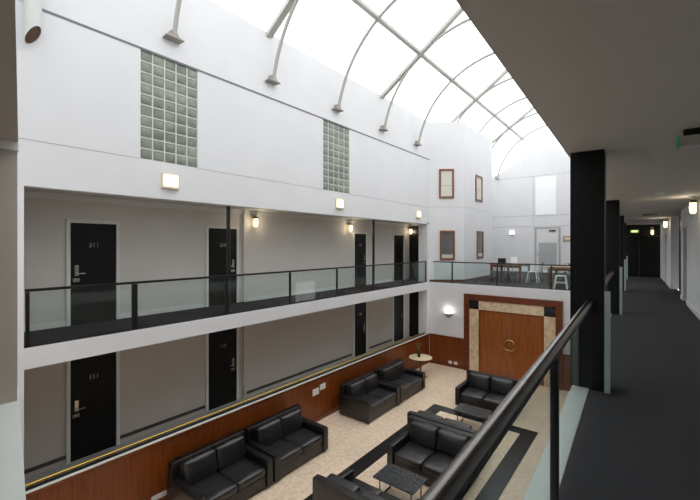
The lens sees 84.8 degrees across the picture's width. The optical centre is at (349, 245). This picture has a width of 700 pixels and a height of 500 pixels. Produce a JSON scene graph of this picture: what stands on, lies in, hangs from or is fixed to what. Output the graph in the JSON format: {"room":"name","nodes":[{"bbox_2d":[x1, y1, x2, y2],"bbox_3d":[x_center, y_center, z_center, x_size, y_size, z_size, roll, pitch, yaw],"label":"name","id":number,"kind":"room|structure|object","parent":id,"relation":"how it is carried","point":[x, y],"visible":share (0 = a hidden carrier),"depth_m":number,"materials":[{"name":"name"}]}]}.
{"room":"hotel atrium","nodes":[
{"label":"hotel atrium","id":0,"kind":"room"},
{"bbox_2d":[0,149,16,404],"bbox_3d":[-4.607,0.275,2.713,0.400,2.650,3.385,0,0,38],"label":"wall","id":1,"kind":"structure","parent":0,"point":[8,159],"depth_m":3.87,"materials":[{"name":"beige paint"}]},
{"bbox_2d":[0,139,18,151],"bbox_3d":[-4.430,-1.005,2.575,0.050,0.090,3.385,0,0,38],"label":"crown molding","id":2,"kind":"structure","parent":1,"relation":"attached to","point":[4,144],"depth_m":3.84,"materials":[{"name":"white paint"}]},
{"bbox_2d":[24,197,408,478],"bbox_3d":[-2.365,1.650,11.829,0.280,5.340,16.900,0,0,38],"label":"wall","id":3,"kind":"structure","parent":0,"point":[156,243],"depth_m":9.51,"materials":[{"name":"grey paint"}]},
{"bbox_2d":[66,219,119,325],"bbox_3d":[-5.290,0.540,7.928,0.091,2.120,0.970,0,0,38],"label":"door","id":4,"kind":"structure","parent":3,"relation":"in","point":[92,246],"depth_m":7.92,"materials":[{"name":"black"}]},
{"bbox_2d":[66,351,119,463],"bbox_3d":[-5.290,3.210,7.928,0.091,2.220,0.970,0,0,38],"label":"door","id":5,"kind":"structure","parent":3,"relation":"in","point":[92,383],"depth_m":7.92,"materials":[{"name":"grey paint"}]},
{"bbox_2d":[24,279,391,331],"bbox_3d":[-2.833,1.550,11.053,0.100,0.100,15.100,0,0,38],"label":"baseboard","id":6,"kind":"structure","parent":3,"relation":"attached to","point":[164,310],"depth_m":9.48,"materials":[{"name":"white"}]},
{"bbox_2d":[24,339,391,473],"bbox_3d":[-2.833,4.185,11.053,0.100,0.070,15.100,0,0,38],"label":"baseboard","id":7,"kind":"structure","parent":3,"relation":"attached to","point":[53,461],"depth_m":9.38,"materials":[{"name":"grey"}]},
{"bbox_2d":[24,191,409,226],"bbox_3d":[-2.301,-0.945,11.716,0.120,0.110,16.800,0,0,38],"label":"crown molding","id":8,"kind":"structure","parent":3,"relation":"attached to","point":[30,194],"depth_m":9.22,"materials":[{"name":"white paint"}]},
{"bbox_2d":[205,327,238,411],"bbox_3d":[-3.414,3.210,10.320,0.091,2.220,1.010,0,0,38],"label":"door","id":9,"kind":"structure","parent":3,"relation":"in","point":[221,347],"depth_m":10.31,"materials":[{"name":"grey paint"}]},
{"bbox_2d":[205,225,238,306],"bbox_3d":[-3.414,0.540,10.320,0.091,2.120,1.010,0,0,38],"label":"door","id":10,"kind":"structure","parent":3,"relation":"in","point":[215,236],"depth_m":10.26,"materials":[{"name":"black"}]},
{"bbox_2d":[353,232,367,286],"bbox_3d":[0.424,0.540,15.085,0.091,2.120,0.913,0,0,38],"label":"door","id":11,"kind":"structure","parent":3,"relation":"in","point":[360,239],"depth_m":15.11,"materials":[{"name":"black"}]},
{"bbox_2d":[353,302,367,357],"bbox_3d":[0.424,3.210,15.085,0.091,2.220,0.913,0,0,38],"label":"door","id":12,"kind":"structure","parent":3,"relation":"in","point":[360,310],"depth_m":15.11,"materials":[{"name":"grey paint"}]},
{"bbox_2d":[392,294,404,342],"bbox_3d":[2.225,3.210,17.382,0.091,2.220,1.002,0,0,38],"label":"door","id":13,"kind":"structure","parent":3,"relation":"in","point":[398,302],"depth_m":17.39,"materials":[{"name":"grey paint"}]},
{"bbox_2d":[392,234,404,280],"bbox_3d":[2.225,0.540,17.382,0.091,2.120,1.002,0,0,38],"label":"door","id":14,"kind":"structure","parent":3,"relation":"in","point":[398,240],"depth_m":17.39,"materials":[{"name":"black wood"}]},
{"bbox_2d":[25,336,410,487],"bbox_3d":[-1.881,4.435,11.450,1.510,0.230,16.900,0,0,38],"label":"floor","id":15,"kind":"structure","parent":0,"point":[65,466],"depth_m":8.89,"materials":[{"name":"grey"}]},
{"bbox_2d":[24,187,415,223],"bbox_3d":[-1.912,-1.075,11.475,1.430,0.150,16.900,0,0,38],"label":"ceiling","id":16,"kind":"structure","parent":0,"point":[25,188],"depth_m":8.74,"materials":[{"name":"paint"}]},
{"bbox_2d":[16,0,429,499],"bbox_3d":[-0.141,-0.135,12.564,0.454,10.570,20.800,0,0,38],"label":"wall","id":17,"kind":"structure","parent":0,"point":[260,142],"depth_m":8.43,"materials":[{"name":"white paint"}]},
{"bbox_2d":[24,0,40,44],"bbox_3d":[-4.920,-3.960,5.929,0.280,1.740,0.200,0,0,38],"label":"pipe","id":18,"kind":"object","parent":17,"relation":"attached to","point":[32,8],"visible":1,"depth_m":5.85,"materials":[{"name":"white metal"}]},
{"bbox_2d":[140,49,196,167],"bbox_3d":[-3.709,-2.712,7.838,0.150,2.100,1.180,0,0,38],"label":"window","id":19,"kind":"structure","parent":17,"relation":"in","point":[168,89],"depth_m":7.76,"materials":[{"name":"grey"}]},
{"bbox_2d":[161,172,179,189],"bbox_3d":[-3.624,-1.295,7.747,0.075,0.310,0.350,0,0,38],"label":"wall light","id":20,"kind":"object","parent":17,"relation":"attached to","point":[168,181],"visible":1,"depth_m":7.71,"materials":[{"name":"white glass"}]},
{"bbox_2d":[164,174,177,186],"bbox_3d":[-3.615,-1.302,7.739,0.040,0.235,0.290,0,0,38],"label":"diffuser","id":21,"kind":"object","parent":20,"relation":"attached to","point":[170,180],"depth_m":7.72,"materials":[{"name":"beige plastic"}]},
{"bbox_2d":[25,332,424,486],"bbox_3d":[-0.945,3.824,11.403,0.044,0.077,13.660,0,0,38],"label":"brass rail","id":22,"kind":"object","parent":17,"relation":"attached to","point":[328,369],"visible":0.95,"depth_m":8.05,"materials":[{"name":"brown metal"}]},
{"bbox_2d":[323,120,348,193],"bbox_3d":[-0.475,-2.712,11.962,0.150,2.100,1.260,0,0,38],"label":"window","id":23,"kind":"structure","parent":17,"relation":"in","point":[335,137],"depth_m":11.88,"materials":[{"name":"grey"}]},
{"bbox_2d":[0,0,699,224],"bbox_3d":[4.937,-1.115,10.277,7.070,0.130,27.400,0,0,36],"label":"ceiling","id":24,"kind":"structure","parent":0,"point":[621,78],"depth_m":2.41,"materials":[{"name":"paint"}]},
{"bbox_2d":[676,127,699,149],"bbox_3d":[3.141,-0.970,3.424,0.335,0.160,0.100,0,0,36],"label":"exit sign","id":25,"kind":"object","parent":24,"relation":"hanging from","point":[690,138],"visible":1,"depth_m":3.44,"materials":[{"name":"grey plastic"}]},
{"bbox_2d":[24,270,699,499],"bbox_3d":[3.472,1.770,11.445,10.614,0.340,27.537,0,0,36],"label":"floor","id":26,"kind":"structure","parent":0,"point":[639,440],"depth_m":5.46,"materials":[{"name":"grey carpet"}]},
{"bbox_2d":[25,261,426,346],"bbox_3d":[-0.884,1.144,11.368,0.050,0.912,13.640,0,0,38],"label":"balustrade","id":27,"kind":"object","parent":26,"relation":"on","point":[134,285],"visible":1,"depth_m":7.30,"materials":[{"name":"black metal"}]},
{"bbox_2d":[226,206,230,312],"bbox_3d":[-2.912,0.300,9.171,0.140,2.600,0.140,0,0,38],"label":"post","id":28,"kind":"object","parent":26,"relation":"on","point":[227,207],"visible":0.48,"depth_m":9.13,"materials":[{"name":"black metal"}]},
{"bbox_2d":[372,219,374,288],"bbox_3d":[0.858,0.300,13.979,0.140,2.600,0.140,0,0,38],"label":"post","id":29,"kind":"object","parent":26,"relation":"on","point":[373,221],"visible":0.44,"depth_m":13.95,"materials":[{"name":"black metal"}]},
{"bbox_2d":[419,298,593,499],"bbox_3d":[1.258,1.090,2.334,0.066,1.020,4.750,0,0,36],"label":"balustrade","id":30,"kind":"object","parent":26,"relation":"on","point":[457,478],"visible":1,"depth_m":1.39,"materials":[{"name":"grey metal"}]},
{"bbox_2d":[490,263,530,281],"bbox_3d":[7.333,1.218,17.505,1.360,0.765,1.640,0,0,38],"label":"cafe table","id":31,"kind":"object","parent":26,"relation":"on","point":[501,266],"visible":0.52,"depth_m":17.09,"materials":[{"name":"brown wood"}]},
{"bbox_2d":[547,266,569,286],"bbox_3d":[8.716,1.218,15.086,1.440,0.765,1.640,0,0,38],"label":"cafe table","id":32,"kind":"object","parent":26,"relation":"on","point":[556,269],"visible":0.4,"depth_m":14.85,"materials":[{"name":"brown wood"}]},
{"bbox_2d":[523,313,611,499],"bbox_3d":[4.239,1.764,6.535,0.167,0.352,15.050,0,0,36],"label":"edging","id":33,"kind":"object","parent":26,"relation":"attached to","point":[538,488],"depth_m":3.04,"materials":[{"name":"glass"}]},
{"bbox_2d":[570,149,609,393],"bbox_3d":[2.744,0.275,4.363,0.380,2.650,0.360,0,0,36],"label":"column","id":34,"kind":"structure","parent":26,"relation":"on","point":[590,342],"depth_m":4.26,"materials":[{"name":"black paint"}]},
{"bbox_2d":[606,200,621,314],"bbox_3d":[6.190,0.275,9.029,0.380,2.650,0.360,0,0,36],"label":"column","id":35,"kind":"structure","parent":26,"relation":"on","point":[612,206],"depth_m":8.89,"materials":[{"name":"black paint"}]},
{"bbox_2d":[620,216,625,290],"bbox_3d":[9.636,0.275,13.694,0.380,2.650,0.360,0,0,36],"label":"column","id":36,"kind":"structure","parent":26,"relation":"on","point":[622,260],"depth_m":13.53,"materials":[{"name":"black paint"}]},
{"bbox_2d":[624,223,627,278],"bbox_3d":[12.963,0.275,18.198,0.380,2.650,0.360,0,0,36],"label":"column","id":37,"kind":"structure","parent":26,"relation":"on","point":[625,256],"depth_m":18.02,"materials":[{"name":"black paint"}]},
{"bbox_2d":[246,362,569,499],"bbox_3d":[1.446,5.248,8.302,7.370,0.203,16.050,0,0,38],"label":"floor","id":38,"kind":"structure","parent":0,"point":[350,439],"depth_m":9.80,"materials":[{"name":"beige stone"}]},
{"bbox_2d":[168,429,272,499],"bbox_3d":[-2.611,4.687,7.842,1.112,0.926,1.740,0,0,38],"label":"sofa","id":39,"kind":"object","parent":38,"relation":"on","point":[226,467],"visible":1,"depth_m":7.73,"materials":[{"name":"black leather"}]},
{"bbox_2d":[180,448,216,484],"bbox_3d":[-3.059,4.473,7.745,0.325,0.488,0.698,-11,-7,38],"label":"cushion","id":40,"kind":"object","parent":39,"relation":"on","point":[198,465],"depth_m":7.64,"materials":[{"name":"black leather"}]},
{"bbox_2d":[192,472,236,499],"bbox_3d":[-2.718,4.765,7.477,0.815,0.230,0.698,0,0,38],"label":"seat cushion","id":41,"kind":"object","parent":39,"relation":"on","point":[214,485],"depth_m":7.43,"materials":[{"name":"black leather"}]},
{"bbox_2d":[212,435,245,469],"bbox_3d":[-2.623,4.473,8.300,0.325,0.488,0.698,-11,-7,38],"label":"cushion","id":42,"kind":"object","parent":39,"relation":"on","point":[230,450],"depth_m":8.19,"materials":[{"name":"black leather"}]},
{"bbox_2d":[216,457,265,490],"bbox_3d":[-2.282,4.765,8.033,0.815,0.230,0.698,0,0,38],"label":"seat cushion","id":43,"kind":"object","parent":39,"relation":"on","point":[245,472],"depth_m":7.93,"materials":[{"name":"black leather"}]},
{"bbox_2d":[244,404,327,481],"bbox_3d":[-1.513,4.687,9.243,1.112,0.926,1.740,0,0,38],"label":"sofa","id":44,"kind":"object","parent":38,"relation":"on","point":[291,439],"visible":0.84,"depth_m":9.09,"materials":[{"name":"black leather"}]},
{"bbox_2d":[253,418,281,445],"bbox_3d":[-1.961,4.473,9.145,0.325,0.488,0.698,-11,-7,38],"label":"cushion","id":45,"kind":"object","parent":44,"relation":"on","point":[266,431],"depth_m":9.03,"materials":[{"name":"black leather"}]},
{"bbox_2d":[266,438,301,465],"bbox_3d":[-1.620,4.765,8.878,0.815,0.230,0.698,0,0,38],"label":"seat cushion","id":46,"kind":"object","parent":44,"relation":"on","point":[289,450],"depth_m":8.80,"materials":[{"name":"black leather"}]},
{"bbox_2d":[277,408,302,435],"bbox_3d":[-1.525,4.473,9.701,0.325,0.488,0.698,-11,-7,38],"label":"cushion","id":47,"kind":"object","parent":44,"relation":"on","point":[291,419],"depth_m":9.59,"materials":[{"name":"black leather"}]},
{"bbox_2d":[282,427,322,451],"bbox_3d":[-1.184,4.765,9.434,0.815,0.230,0.698,0,0,38],"label":"seat cushion","id":48,"kind":"object","parent":44,"relation":"on","point":[309,439],"depth_m":9.34,"materials":[{"name":"black leather"}]},
{"bbox_2d":[313,467,418,499],"bbox_3d":[0.324,4.687,6.895,1.740,0.926,1.112,0,0,38],"label":"sofa","id":49,"kind":"object","parent":38,"relation":"on","point":[344,485],"visible":0.99,"depth_m":6.83,"materials":[{"name":"black leather"}]},
{"bbox_2d":[326,473,359,492],"bbox_3d":[-0.134,4.473,6.883,0.698,0.488,0.325,0,9,38],"label":"cushion","id":50,"kind":"object","parent":49,"relation":"on","point":[333,480],"depth_m":6.77,"materials":[{"name":"black leather"}]},
{"bbox_2d":[350,478,382,495],"bbox_3d":[0.133,4.765,7.225,0.698,0.230,0.815,0,0,38],"label":"seat cushion","id":51,"kind":"object","parent":49,"relation":"on","point":[361,484],"depth_m":7.41,"materials":[{"name":"black leather"}]},
{"bbox_2d":[357,488,386,499],"bbox_3d":[0.421,4.473,6.448,0.698,0.488,0.325,0,9,38],"label":"cushion","id":52,"kind":"object","parent":49,"relation":"on","point":[362,494],"depth_m":6.47,"materials":[{"name":"black leather"}]},
{"bbox_2d":[380,492,401,499],"bbox_3d":[0.689,4.765,6.789,0.698,0.230,0.815,0,0,38],"label":"seat cushion","id":53,"kind":"object","parent":49,"relation":"on","point":[385,495],"depth_m":7.12,"materials":[{"name":"black leather"}]},
{"bbox_2d":[339,370,399,423],"bbox_3d":[0.634,4.687,11.982,1.112,0.926,1.740,0,0,38],"label":"sofa","id":54,"kind":"object","parent":38,"relation":"on","point":[363,397],"visible":1,"depth_m":11.65,"materials":[{"name":"black leather"}]},
{"bbox_2d":[347,379,365,397],"bbox_3d":[0.187,4.473,11.884,0.325,0.488,0.698,-11,-7,38],"label":"cushion","id":55,"kind":"object","parent":54,"relation":"on","point":[355,387],"depth_m":11.76,"materials":[{"name":"black leather"}]},
{"bbox_2d":[361,373,377,392],"bbox_3d":[0.622,4.473,12.440,0.325,0.488,0.698,-11,-7,38],"label":"cushion","id":56,"kind":"object","parent":54,"relation":"on","point":[370,379],"depth_m":12.31,"materials":[{"name":"black leather"}]},
{"bbox_2d":[359,394,383,410],"bbox_3d":[0.528,4.765,11.616,0.815,0.230,0.698,0,0,38],"label":"seat cushion","id":57,"kind":"object","parent":54,"relation":"on","point":[377,402],"depth_m":11.56,"materials":[{"name":"black leather"}]},
{"bbox_2d":[366,388,395,403],"bbox_3d":[0.963,4.765,12.172,0.815,0.230,0.698,0,0,38],"label":"seat cushion","id":58,"kind":"object","parent":54,"relation":"on","point":[388,395],"depth_m":12.07,"materials":[{"name":"black leather"}]},
{"bbox_2d":[373,358,424,402],"bbox_3d":[1.732,4.687,13.382,1.112,0.926,1.740,0,0,38],"label":"sofa","id":59,"kind":"object","parent":38,"relation":"on","point":[410,381],"visible":0.82,"depth_m":13.29,"materials":[{"name":"black leather"}]},
{"bbox_2d":[379,365,395,380],"bbox_3d":[1.285,4.473,13.285,0.325,0.488,0.698,-11,-7,38],"label":"cushion","id":60,"kind":"object","parent":59,"relation":"on","point":[386,372],"depth_m":13.16,"materials":[{"name":"black leather"}]},
{"bbox_2d":[391,361,405,377],"bbox_3d":[1.720,4.473,13.840,0.325,0.488,0.698,-11,-7,38],"label":"cushion","id":61,"kind":"object","parent":59,"relation":"on","point":[399,366],"depth_m":13.71,"materials":[{"name":"black leather"}]},
{"bbox_2d":[391,379,412,392],"bbox_3d":[1.626,4.765,13.017,0.815,0.230,0.698,0,0,38],"label":"seat cushion","id":62,"kind":"object","parent":59,"relation":"on","point":[407,387],"depth_m":12.95,"materials":[{"name":"black leather"}]},
{"bbox_2d":[395,373,421,386],"bbox_3d":[2.062,4.765,13.573,0.815,0.230,0.698,0,0,38],"label":"seat cushion","id":63,"kind":"object","parent":59,"relation":"on","point":[414,378],"depth_m":13.49,"materials":[{"name":"black leather"}]},
{"bbox_2d":[373,463,427,499],"bbox_3d":[1.014,4.920,7.744,0.920,0.460,0.620,0,0,38],"label":"coffee table","id":64,"kind":"object","parent":38,"relation":"on","point":[402,479],"visible":0.92,"depth_m":7.70,"materials":[{"name":"stone"}]},
{"bbox_2d":[409,354,431,377],"bbox_3d":[2.759,4.759,14.992,0.900,0.782,0.900,0,0,38],"label":"round table","id":65,"kind":"object","parent":38,"relation":"on","point":[423,357],"visible":0.66,"depth_m":14.91,"materials":[{"name":"beige stone"}]},
{"bbox_2d":[387,415,473,485],"bbox_3d":[1.858,4.687,8.625,1.740,0.926,1.112,0,0,38],"label":"sofa","id":66,"kind":"object","parent":38,"relation":"on","point":[426,448],"visible":0.7,"depth_m":8.63,"materials":[{"name":"black leather"}]},
{"bbox_2d":[394,441,436,469],"bbox_3d":[1.493,4.765,8.732,0.698,0.230,0.815,0,0,38],"label":"seat cushion","id":67,"kind":"object","parent":66,"relation":"on","point":[410,455],"depth_m":8.59,"materials":[{"name":"black leather"}]},
{"bbox_2d":[409,420,438,448],"bbox_3d":[1.760,4.473,9.073,0.698,0.488,0.325,0,-9,38],"label":"cushion","id":68,"kind":"object","parent":66,"relation":"on","point":[422,433],"depth_m":8.96,"materials":[{"name":"black leather"}]},
{"bbox_2d":[422,451,454,476],"bbox_3d":[2.049,4.765,8.296,0.698,0.230,0.815,0,0,38],"label":"seat cushion","id":69,"kind":"object","parent":66,"relation":"on","point":[435,462],"depth_m":8.21,"materials":[{"name":"black leather"}]},
{"bbox_2d":[436,428,468,456],"bbox_3d":[2.316,4.473,8.637,0.698,0.488,0.325,0,-9,38],"label":"cushion","id":70,"kind":"object","parent":66,"relation":"on","point":[449,441],"depth_m":8.56,"materials":[{"name":"black leather"}]},
{"bbox_2d":[407,410,475,433],"bbox_3d":[2.459,4.687,9.618,1.740,0.926,1.112,0,0,38],"label":"sofa","id":71,"kind":"object","parent":38,"relation":"on","point":[427,414],"visible":0.25,"depth_m":9.26,"materials":[{"name":"black leather"}]},
{"bbox_2d":[417,410,443,419],"bbox_3d":[2.001,4.473,9.606,0.698,0.488,0.325,0,9,38],"label":"cushion","id":72,"kind":"object","parent":71,"relation":"on","point":[420,413],"depth_m":9.51,"materials":[{"name":"black leather"}]},
{"bbox_2d":[443,418,471,428],"bbox_3d":[2.556,4.473,9.171,0.698,0.488,0.325,0,9,38],"label":"cushion","id":73,"kind":"object","parent":71,"relation":"on","point":[454,423],"depth_m":9.06,"materials":[{"name":"black leather"}]},
{"bbox_2d":[453,403,491,423],"bbox_3d":[3.483,4.920,10.892,0.920,0.460,0.620,0,0,38],"label":"coffee table","id":74,"kind":"object","parent":38,"relation":"on","point":[478,412],"visible":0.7,"depth_m":10.88,"materials":[{"name":"black stone"}]},
{"bbox_2d":[455,369,518,413],"bbox_3d":[4.374,4.687,12.142,1.740,0.926,1.112,0,0,38],"label":"sofa","id":75,"kind":"object","parent":38,"relation":"on","point":[483,390],"visible":0.7,"depth_m":12.13,"materials":[{"name":"black leather"}]},
{"bbox_2d":[461,387,489,402],"bbox_3d":[4.009,4.765,12.249,0.698,0.230,0.815,0,0,38],"label":"seat cushion","id":76,"kind":"object","parent":75,"relation":"on","point":[468,394],"depth_m":12.07,"materials":[{"name":"black leather"}]},
{"bbox_2d":[468,372,490,390],"bbox_3d":[4.276,4.473,12.590,0.698,0.488,0.325,0,-9,38],"label":"cushion","id":77,"kind":"object","parent":75,"relation":"on","point":[477,380],"depth_m":12.47,"materials":[{"name":"black leather"}]},
{"bbox_2d":[483,392,506,406],"bbox_3d":[4.564,4.765,11.813,0.698,0.230,0.815,0,0,38],"label":"seat cushion","id":78,"kind":"object","parent":75,"relation":"on","point":[490,399],"depth_m":11.70,"materials":[{"name":"black leather"}]},
{"bbox_2d":[490,376,514,394],"bbox_3d":[4.832,4.473,12.154,0.698,0.488,0.325,0,-9,38],"label":"cushion","id":79,"kind":"object","parent":75,"relation":"on","point":[501,385],"depth_m":12.06,"materials":[{"name":"black leather"}]},
{"bbox_2d":[429,122,491,279],"bbox_3d":[5.439,-1.910,18.387,1.210,7.020,4.750,0,0,38],"label":"wall","id":80,"kind":"structure","parent":0,"point":[457,146],"depth_m":16.89,"materials":[{"name":"white paint"}]},
{"bbox_2d":[439,169,453,197],"bbox_3d":[4.251,-2.715,16.865,0.660,1.290,0.050,0,0,0],"label":"window","id":81,"kind":"structure","parent":80,"relation":"in","point":[446,176],"depth_m":16.88,"materials":[{"name":"red wood"}]},
{"bbox_2d":[441,171,451,195],"bbox_3d":[4.251,-2.715,16.883,0.490,1.120,0.010,0,0,0],"label":"blind","id":82,"kind":"object","parent":81,"relation":"attached to","point":[446,176],"depth_m":16.88,"materials":[{"name":"white"}]},
{"bbox_2d":[440,231,454,259],"bbox_3d":[4.287,0.000,16.863,0.660,1.300,0.050,0,0,0],"label":"window","id":83,"kind":"structure","parent":80,"relation":"in","point":[447,238],"depth_m":16.88,"materials":[{"name":"red wood"}]},
{"bbox_2d":[429,275,489,281],"bbox_3d":[5.728,1.555,18.007,4.912,0.090,0.954,0,0,-38],"label":"baseboard","id":84,"kind":"structure","parent":80,"relation":"attached to","point":[464,280],"depth_m":16.88,"materials":[{"name":"brown wood"}]},
{"bbox_2d":[475,175,482,201],"bbox_3d":[6.166,-2.710,18.293,0.050,1.220,0.880,0,0,38],"label":"window","id":85,"kind":"structure","parent":80,"relation":"in","point":[478,179],"depth_m":18.27,"materials":[{"name":"red wood"}]},
{"bbox_2d":[477,231,483,257],"bbox_3d":[6.259,-0.030,18.411,0.050,1.300,0.850,0,0,38],"label":"window","id":86,"kind":"structure","parent":80,"relation":"in","point":[480,234],"depth_m":18.48,"materials":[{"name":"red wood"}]},
{"bbox_2d":[429,282,571,390],"bbox_3d":[6.166,3.381,14.926,7.025,3.538,0.300,0,0,38],"label":"wall","id":87,"kind":"structure","parent":0,"point":[446,337],"depth_m":16.09,"materials":[{"name":"white paint"}]},
{"bbox_2d":[464,293,562,389],"bbox_3d":[6.143,3.570,14.730,3.610,3.160,0.136,0,0,38],"label":"door","id":88,"kind":"structure","parent":87,"relation":"in","point":[504,336],"depth_m":14.77,"materials":[{"name":"brown wood"}]},
{"bbox_2d":[433,261,622,288],"bbox_3d":[6.317,1.147,14.718,6.780,0.905,0.050,0,0,38],"label":"balustrade","id":89,"kind":"object","parent":87,"relation":"on","point":[551,265],"visible":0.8,"depth_m":15.06,"materials":[{"name":"black metal"}]},
{"bbox_2d":[492,145,660,274],"bbox_3d":[12.781,-2.150,21.649,10.600,7.500,0.254,0,0,38],"label":"wall","id":90,"kind":"structure","parent":0,"point":[513,193],"depth_m":23.15,"materials":[{"name":"white paint"}]},
{"bbox_2d":[535,175,556,215],"bbox_3d":[11.489,-2.920,22.480,1.200,2.320,0.040,0,0,38],"label":"window","id":91,"kind":"structure","parent":90,"relation":"in","point":[545,186],"depth_m":22.44,"materials":[{"name":"white glass"}]},
{"bbox_2d":[534,227,559,272],"bbox_3d":[11.537,0.260,22.412,1.360,2.680,0.090,0,0,38],"label":"door","id":92,"kind":"structure","parent":90,"relation":"in","point":[546,239],"depth_m":22.44,"materials":[{"name":"grey wood"}]},
{"bbox_2d":[626,224,659,276],"bbox_3d":[14.772,0.275,19.579,1.700,2.650,0.150,0,0,36],"label":"door","id":93,"kind":"structure","parent":90,"relation":"in","point":[643,252],"depth_m":19.47,"materials":[{"name":"black paint"}]},
{"bbox_2d":[661,199,699,313],"bbox_3d":[7.599,0.275,8.125,0.330,2.650,27.100,0,0,36],"label":"wall","id":94,"kind":"structure","parent":0,"point":[691,222],"depth_m":11.07,"materials":[{"name":"white paint"}]},
{"bbox_2d":[660,275,699,319],"bbox_3d":[7.519,1.545,8.121,0.245,0.110,27.000,0,0,36],"label":"baseboard","id":95,"kind":"structure","parent":94,"relation":"attached to","point":[688,304],"depth_m":10.03,"materials":[{"name":"white"}]},
{"bbox_2d":[679,216,680,291],"bbox_3d":[10.896,0.300,12.589,0.090,2.600,1.600,0,0,36],"label":"door","id":96,"kind":"structure","parent":94,"relation":"in","point":[679,216],"depth_m":13.09,"materials":[{"name":"black paint"}]},
{"bbox_2d":[688,196,699,213],"bbox_3d":[7.352,-0.865,8.183,0.205,0.390,0.170,0,0,36],"label":"lamp","id":97,"kind":"object","parent":94,"relation":"attached to","point":[692,203],"visible":0.94,"depth_m":8.15,"materials":[{"name":"white glass"}]},
{"bbox_3d":[3.260,1.660,18.030,1.480,5.320,0.200,0,0,38],"label":"wall","id":98,"kind":"structure","parent":0,"visible":0},
{"bbox_2d":[409,226,418,279],"bbox_3d":[3.258,0.350,17.882,1.080,2.500,0.036,0,0,38],"label":"door","id":99,"kind":"structure","parent":98,"relation":"in","point":[414,237],"depth_m":18.04,"materials":[{"name":"black paint"}]},
{"bbox_2d":[409,291,420,336],"bbox_3d":[3.258,3.140,17.882,1.080,2.360,0.036,0,0,38],"label":"door","id":100,"kind":"structure","parent":98,"relation":"in","point":[413,297],"depth_m":18.04,"materials":[{"name":"black paint"}]},
{"bbox_3d":[-2.848,1.770,1.213,5.220,0.340,3.395,0,0,38],"label":"floor","id":101,"kind":"structure","parent":0,"visible":0},
{"bbox_2d":[0,387,25,499],"bbox_3d":[-2.068,1.765,2.304,0.191,0.350,5.216,0,0,-42],"label":"edging","id":102,"kind":"object","parent":101,"relation":"attached to","point":[12,480],"visible":1,"depth_m":2.91,"materials":[{"name":"paint"}]},
{"bbox_3d":[6.808,-3.300,10.076,0.200,4.240,25.500,0,0,36],"label":"wall","id":103,"kind":"structure","parent":0,"visible":0},
{"bbox_2d":[162,0,184,43],"bbox_3d":[-0.887,-5.601,5.626,7.000,2.903,0.380,0,0,38],"label":"arch","id":104,"kind":"object","parent":103,"relation":"attached to","point":[172,35],"visible":1,"depth_m":7.64,"materials":[{"name":"grey paint"}]},
{"bbox_2d":[265,0,298,84],"bbox_3d":[0.705,-5.601,7.657,7.000,2.903,0.380,0,0,38],"label":"arch","id":105,"kind":"object","parent":103,"relation":"attached to","point":[271,79],"visible":1,"depth_m":9.56,"materials":[{"name":"grey paint"}]},
{"bbox_2d":[332,0,396,112],"bbox_3d":[2.296,-5.601,9.687,7.000,2.903,0.380,0,0,38],"label":"arch","id":106,"kind":"object","parent":103,"relation":"attached to","point":[337,107],"visible":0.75,"depth_m":11.35,"materials":[{"name":"grey paint"}]},
{"bbox_2d":[379,18,470,131],"bbox_3d":[3.888,-5.601,11.717,7.000,2.903,0.380,0,0,38],"label":"arch","id":107,"kind":"object","parent":103,"relation":"attached to","point":[383,128],"visible":0.44,"depth_m":13.17,"materials":[{"name":"grey paint"}]},
{"bbox_2d":[414,52,493,145],"bbox_3d":[5.480,-5.601,13.748,7.000,2.903,0.380,0,0,38],"label":"arch","id":108,"kind":"object","parent":103,"relation":"attached to","point":[417,143],"visible":0.48,"depth_m":15.12,"materials":[{"name":"grey paint"}]},
{"bbox_2d":[457,77,511,121],"bbox_3d":[7.072,-5.601,15.778,7.000,2.903,0.380,0,0,38],"label":"arch","id":109,"kind":"object","parent":103,"relation":"attached to","point":[508,79],"visible":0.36,"depth_m":16.63,"materials":[{"name":"grey paint"}]},
{"bbox_2d":[479,97,525,132],"bbox_3d":[8.664,-5.601,17.808,7.000,2.903,0.380,0,0,38],"label":"arch","id":110,"kind":"object","parent":103,"relation":"attached to","point":[510,104],"visible":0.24,"depth_m":18.79,"materials":[{"name":"grey paint"}]},
{"bbox_2d":[494,125,545,179],"bbox_3d":[11.867,-5.601,21.892,7.000,2.903,0.380,0,0,38],"label":"arch","id":111,"kind":"object","parent":103,"relation":"attached to","point":[516,143],"visible":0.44,"depth_m":23.40,"materials":[{"name":"grey paint"}]},
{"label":"window","id":112,"kind":"structure","parent":0,"visible":0},
{"bbox_2d":[266,0,293,37],"bbox_3d":[0.680,-6.555,7.625,7.057,2.492,0.170,0,0,38],"label":"rafter","id":113,"kind":"object","parent":112,"relation":"attached to","point":[285,9],"visible":1,"depth_m":9.49,"materials":[{"name":"grey metal"}]},
{"bbox_2d":[380,7,462,98],"bbox_3d":[3.888,-6.555,11.717,7.057,2.492,0.170,0,0,38],"label":"rafter","id":114,"kind":"object","parent":112,"relation":"attached to","point":[455,15],"visible":0.5,"depth_m":12.76,"materials":[{"name":"grey metal"}]},
{"bbox_2d":[351,0,525,140],"bbox_3d":[2.859,-6.448,13.516,0.130,0.090,25.600,0,0,38],"label":"rafter","id":115,"kind":"structure","parent":112,"relation":"attached to","point":[360,3],"depth_m":13.04,"materials":[{"name":"grey metal"}]},
{"bbox_2d":[450,69,507,121],"bbox_3d":[7.072,-6.555,15.778,7.057,2.492,0.170,0,0,38],"label":"rafter","id":116,"kind":"object","parent":112,"relation":"attached to","point":[504,72],"visible":0.14,"depth_m":16.69,"materials":[{"name":"grey metal"}]},
{"bbox_2d":[492,107,533,143],"bbox_3d":[10.256,-6.555,19.838,7.057,2.492,0.170,0,0,38],"label":"rafter","id":117,"kind":"object","parent":112,"relation":"attached to","point":[531,108],"visible":0.14,"depth_m":20.78,"materials":[{"name":"grey metal"}]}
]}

